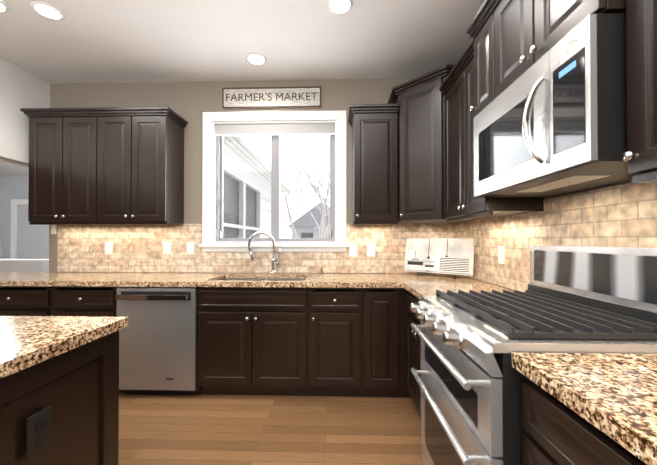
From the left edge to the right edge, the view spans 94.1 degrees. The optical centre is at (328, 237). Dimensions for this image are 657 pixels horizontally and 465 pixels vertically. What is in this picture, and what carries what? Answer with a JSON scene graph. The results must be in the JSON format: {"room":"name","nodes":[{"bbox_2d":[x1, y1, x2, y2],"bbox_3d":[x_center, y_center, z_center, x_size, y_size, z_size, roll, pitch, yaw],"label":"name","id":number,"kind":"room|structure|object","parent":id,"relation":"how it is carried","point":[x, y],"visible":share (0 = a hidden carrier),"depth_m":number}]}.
{"room":"kitchen","nodes":[
{"label":"kitchen","id":0,"kind":"room"},
{"bbox_2d":[0,175,3,258],"bbox_3d":[-8.084,-0.137,2.448,0.150,2.800,11.500,0,-1,2],"label":"wall","id":1,"kind":"structure","parent":0,"point":[1,211],"depth_m":7.36},
{"bbox_2d":[0,57,49,166],"bbox_3d":[-2.954,-1.137,-0.194,0.159,0.844,6.500,0,-1,2],"label":"wall","id":2,"kind":"structure","parent":0,"point":[20,88],"depth_m":2.74},
{"bbox_2d":[3,175,48,258],"bbox_3d":[-5.259,-0.093,7.378,5.209,2.800,0.180,0,-1,2],"label":"wall","id":3,"kind":"structure","parent":0,"point":[23,238],"depth_m":7.38},
{"bbox_2d":[49,78,430,273],"bbox_3d":[-0.703,-0.131,3.058,4.150,2.800,0.150,0,-1,2],"label":"wall","id":4,"kind":"structure","parent":0,"point":[190,103],"depth_m":3.01},
{"bbox_2d":[51,225,56,233],"bbox_3d":[-2.724,-0.081,3.035,0.050,0.100,0.011,0,-1,2],"label":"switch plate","id":5,"kind":"object","parent":4,"relation":"attached to","point":[53,229],"visible":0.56,"depth_m":3.03},
{"bbox_2d":[24,111,115,224],"bbox_3d":[-2.359,-0.622,2.873,0.624,0.978,0.317,0,-1,2],"label":"upper cabinet","id":6,"kind":"object","parent":4,"relation":"attached to","point":[62,144],"depth_m":2.72},
{"bbox_2d":[96,107,187,224],"bbox_3d":[-1.736,-0.622,2.855,0.623,0.978,0.317,0,-1,2],"label":"upper cabinet","id":7,"kind":"object","parent":4,"relation":"attached to","point":[108,166],"depth_m":2.70},
{"bbox_2d":[57,223,454,273],"bbox_3d":[-0.737,0.107,2.978,3.896,0.478,0.008,0,-1,2],"label":"tile backsplash","id":8,"kind":"structure","parent":4,"relation":"attached to","point":[136,248],"depth_m":2.99},
{"bbox_2d":[105,242,112,253],"bbox_3d":[-2.163,0.105,3.012,0.075,0.120,0.007,0,-1,2],"label":"electrical outlet","id":9,"kind":"object","parent":8,"relation":"attached to","point":[108,247],"visible":1,"depth_m":3.01},
{"bbox_2d":[163,242,170,253],"bbox_3d":[-1.582,0.105,2.995,0.075,0.120,0.007,0,-1,2],"label":"electrical outlet","id":10,"kind":"object","parent":8,"relation":"attached to","point":[166,247],"visible":1,"depth_m":2.99},
{"bbox_2d":[187,242,193,253],"bbox_3d":[-1.348,0.105,2.988,0.075,0.120,0.007,0,-1,2],"label":"electrical outlet","id":11,"kind":"object","parent":8,"relation":"attached to","point":[190,247],"visible":1,"depth_m":2.99},
{"bbox_2d":[349,244,356,256],"bbox_3d":[0.237,0.125,2.942,0.075,0.120,0.007,0,-1,2],"label":"electrical outlet","id":12,"kind":"object","parent":8,"relation":"attached to","point":[352,250],"visible":1,"depth_m":2.94},
{"bbox_2d":[367,244,374,256],"bbox_3d":[0.409,0.125,2.936,0.075,0.120,0.007,0,-1,2],"label":"light switch","id":13,"kind":"object","parent":8,"relation":"attached to","point":[370,250],"visible":1,"depth_m":2.93},
{"bbox_2d":[222,86,320,108],"bbox_3d":[-0.553,-1.358,2.977,0.962,0.198,0.022,0,-1,2],"label":"sign","id":14,"kind":"object","parent":4,"relation":"attached to","point":[268,97],"visible":1,"depth_m":2.97},
{"bbox_2d":[199,110,348,251],"bbox_3d":[-0.527,-0.542,3.031,1.444,1.363,0.199,0,-1,2],"label":"window","id":15,"kind":"structure","parent":4,"relation":"in","point":[213,240],"depth_m":2.99},
{"bbox_2d":[215,123,334,135],"bbox_3d":[-0.528,-1.058,3.013,1.178,0.114,0.038,0,-1,2],"label":"roller blind","id":16,"kind":"object","parent":15,"relation":"attached to","point":[282,129],"visible":0.96,"depth_m":3.00},
{"bbox_2d":[348,104,398,223],"bbox_3d":[0.393,-0.624,2.775,0.419,1.020,0.354,0,-1,2],"label":"upper cabinet","id":17,"kind":"object","parent":4,"relation":"attached to","point":[374,163],"visible":1,"depth_m":2.64},
{"bbox_2d":[387,65,482,223],"bbox_3d":[0.880,-0.713,2.612,0.652,1.155,0.652,0,-1,2],"label":"upper cabinet","id":18,"kind":"object","parent":4,"relation":"attached to","point":[419,100],"visible":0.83,"depth_m":2.47},
{"bbox_2d":[0,0,483,175],"bbox_3d":[-3.330,-1.563,2.322,9.360,0.050,11.500,0,-1,2],"label":"ceiling","id":19,"kind":"structure","parent":0,"point":[115,41],"depth_m":2.38},
{"bbox_2d":[0,1,9,12],"bbox_3d":[-2.219,-1.536,2.009,0.176,0.008,0.176,0,-1,2],"label":"recessed light","id":20,"kind":"object","parent":19,"relation":"in","point":[4,7],"visible":1,"depth_m":2.05},
{"bbox_2d":[30,1,64,19],"bbox_3d":[-1.907,-1.536,2.080,0.176,0.008,0.176,0,-1,2],"label":"recessed light","id":21,"kind":"object","parent":19,"relation":"in","point":[47,10],"visible":1,"depth_m":2.07},
{"bbox_2d":[246,53,266,64],"bbox_3d":[-0.620,-1.531,2.633,0.176,0.008,0.176,0,-1,2],"label":"recessed light","id":22,"kind":"object","parent":19,"relation":"in","point":[256,58],"visible":1,"depth_m":2.62},
{"bbox_2d":[327,0,352,13],"bbox_3d":[0.076,-1.536,2.022,0.176,0.008,0.176,0,-1,2],"label":"recessed light","id":23,"kind":"object","parent":19,"relation":"in","point":[339,6],"visible":1,"depth_m":2.03},
{"bbox_2d":[118,386,424,464],"bbox_3d":[-3.404,1.265,-0.202,9.360,0.050,6.500,0,-1,2],"label":"floor","id":24,"kind":"structure","parent":0,"point":[166,429],"depth_m":1.99},
{"bbox_2d":[0,328,122,464],"bbox_3d":[-1.495,0.803,-0.013,1.205,0.878,2.580,0,-1,2],"label":"kitchen island","id":25,"kind":"object","parent":24,"relation":"on","point":[59,390],"depth_m":1.03},
{"bbox_2d":[0,316,127,379],"bbox_3d":[-1.502,0.342,-0.014,1.250,0.040,2.630,0,-1,2],"label":"island countertop","id":26,"kind":"structure","parent":25,"relation":"on","point":[25,341],"depth_m":1.04},
{"bbox_2d":[115,287,199,394],"bbox_3d":[-1.335,0.828,2.646,0.622,0.875,0.675,0,-1,2],"label":"dishwasher","id":27,"kind":"object","parent":24,"relation":"on","point":[158,344],"visible":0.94,"depth_m":2.38},
{"bbox_2d":[380,288,409,396],"bbox_3d":[0.860,0.826,2.630,0.693,0.878,0.591,0,-1,2],"label":"base cabinet","id":28,"kind":"object","parent":24,"relation":"on","point":[393,311],"depth_m":2.33},
{"bbox_2d":[0,231,472,288],"bbox_3d":[-1.105,0.254,2.673,4.627,0.623,0.632,0,-1,2],"label":"countertop","id":29,"kind":"structure","parent":28,"relation":"on","point":[272,279],"depth_m":2.56},
{"bbox_2d":[404,238,474,278],"bbox_3d":[0.956,0.177,2.676,0.600,0.335,0.151,0,-1,42],"label":"open cookbook","id":30,"kind":"object","parent":29,"relation":"on","point":[449,256],"visible":1,"depth_m":2.64},
{"bbox_2d":[406,292,420,418],"bbox_3d":[0.882,0.820,1.968,0.612,0.878,0.678,0,-1,2],"label":"base cabinet","id":31,"kind":"object","parent":24,"relation":"on","point":[413,340],"depth_m":2.12},
{"bbox_2d":[400,279,513,299],"bbox_3d":[0.870,0.359,1.957,0.637,0.040,0.650,0,-1,2],"label":"countertop","id":32,"kind":"structure","parent":31,"relation":"on","point":[417,287],"depth_m":2.12},
{"bbox_2d":[410,245,656,464],"bbox_3d":[0.784,0.645,1.249,0.749,1.215,0.754,0,-1,2],"label":"range","id":33,"kind":"object","parent":24,"relation":"on","point":[587,299],"visible":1,"depth_m":1.07},
{"bbox_2d":[522,377,646,464],"bbox_3d":[0.841,0.808,0.566,0.612,0.878,0.590,0,-1,2],"label":"base cabinet","id":34,"kind":"object","parent":24,"relation":"on","point":[559,432],"depth_m":0.73},
{"bbox_2d":[512,352,656,464],"bbox_3d":[0.811,0.340,-0.149,0.632,0.040,2.034,0,-1,2],"label":"countertop","id":35,"kind":"structure","parent":34,"relation":"on","point":[613,396],"depth_m":0.67},
{"bbox_2d":[490,181,631,289],"bbox_3d":[1.200,-0.161,-0.324,0.150,2.800,6.500,0,-1,2],"label":"wall","id":36,"kind":"structure","parent":0,"point":[545,198],"depth_m":1.38},
{"bbox_2d":[439,40,543,221],"bbox_3d":[1.011,-0.630,2.002,0.354,1.020,0.646,0,-1,2],"label":"upper cabinet","id":37,"kind":"object","parent":36,"relation":"attached to","point":[456,89],"visible":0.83,"depth_m":1.97},
{"bbox_2d":[466,0,625,116],"bbox_3d":[0.957,-0.897,1.273,0.419,0.500,0.810,0,-1,2],"label":"upper cabinet","id":38,"kind":"object","parent":36,"relation":"attached to","point":[514,40],"visible":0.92,"depth_m":1.29},
{"bbox_2d":[473,13,633,197],"bbox_3d":[0.940,-0.428,1.254,0.453,0.430,0.756,0,-1,2],"label":"microwave","id":39,"kind":"object","parent":38,"relation":"attached to","point":[552,122],"visible":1,"depth_m":1.02},
{"bbox_2d":[455,181,656,291],"bbox_3d":[1.153,0.058,0.822,0.008,0.538,4.191,0,-1,2],"label":"tile backsplash","id":40,"kind":"structure","parent":36,"relation":"attached to","point":[624,215],"depth_m":1.52},
{"bbox_2d":[498,246,504,263],"bbox_3d":[1.183,0.120,2.096,0.007,0.120,0.074,0,-1,2],"label":"electrical outlet","id":41,"kind":"object","parent":40,"relation":"attached to","point":[501,254],"visible":1,"depth_m":2.09},
{"bbox_2d":[622,0,656,183],"bbox_3d":[0.964,-0.654,0.394,0.354,1.000,0.938,0,-1,2],"label":"upper cabinet","id":42,"kind":"object","parent":36,"relation":"attached to","point":[639,155],"visible":1,"depth_m":0.82},
{"bbox_3d":[-5.310,1.316,5.606,5.209,0.050,5.000,0,-1,2],"label":"floor","id":43,"kind":"structure","parent":0,"visible":0},
{"bbox_2d":[0,259,48,271],"bbox_3d":[-4.853,0.785,4.295,2.600,0.990,0.904,0,-1,2],"label":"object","id":44,"kind":"object","parent":43,"relation":"on","point":[24,265],"depth_m":3.82},
{"label":"outside","id":45,"kind":"structure","parent":0,"visible":0},
{"bbox_2d":[251,135,329,237],"bbox_3d":[0.338,-7.633,14.274,60.000,30.000,21.500,0,-1,2],"label":"sky","id":46,"kind":"structure","parent":45,"point":[292,202],"depth_m":25.09},
{"bbox_3d":[14.228,1.912,13.635,32.200,0.100,21.800,0,-1,2],"label":"ground","id":47,"kind":"structure","parent":45,"visible":0},
{"bbox_2d":[223,136,294,237],"bbox_3d":[-1.360,0.175,6.081,0.560,3.240,5.840,0,-1,2],"label":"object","id":48,"kind":"object","parent":47,"relation":"on","point":[239,218],"depth_m":5.51},
{"bbox_2d":[252,135,329,237],"bbox_3d":[1.759,-3.691,14.362,12.757,11.148,16.532,0,-1,2],"label":"trees","id":49,"kind":"object","parent":47,"relation":"on","point":[320,197],"depth_m":12.60},
{"bbox_2d":[287,203,329,237],"bbox_3d":[-0.410,-0.158,22.834,4.400,4.200,6.300,0,-1,2],"label":"neighbouring house","id":50,"kind":"structure","parent":47,"relation":"on","point":[314,211],"depth_m":19.73}
]}

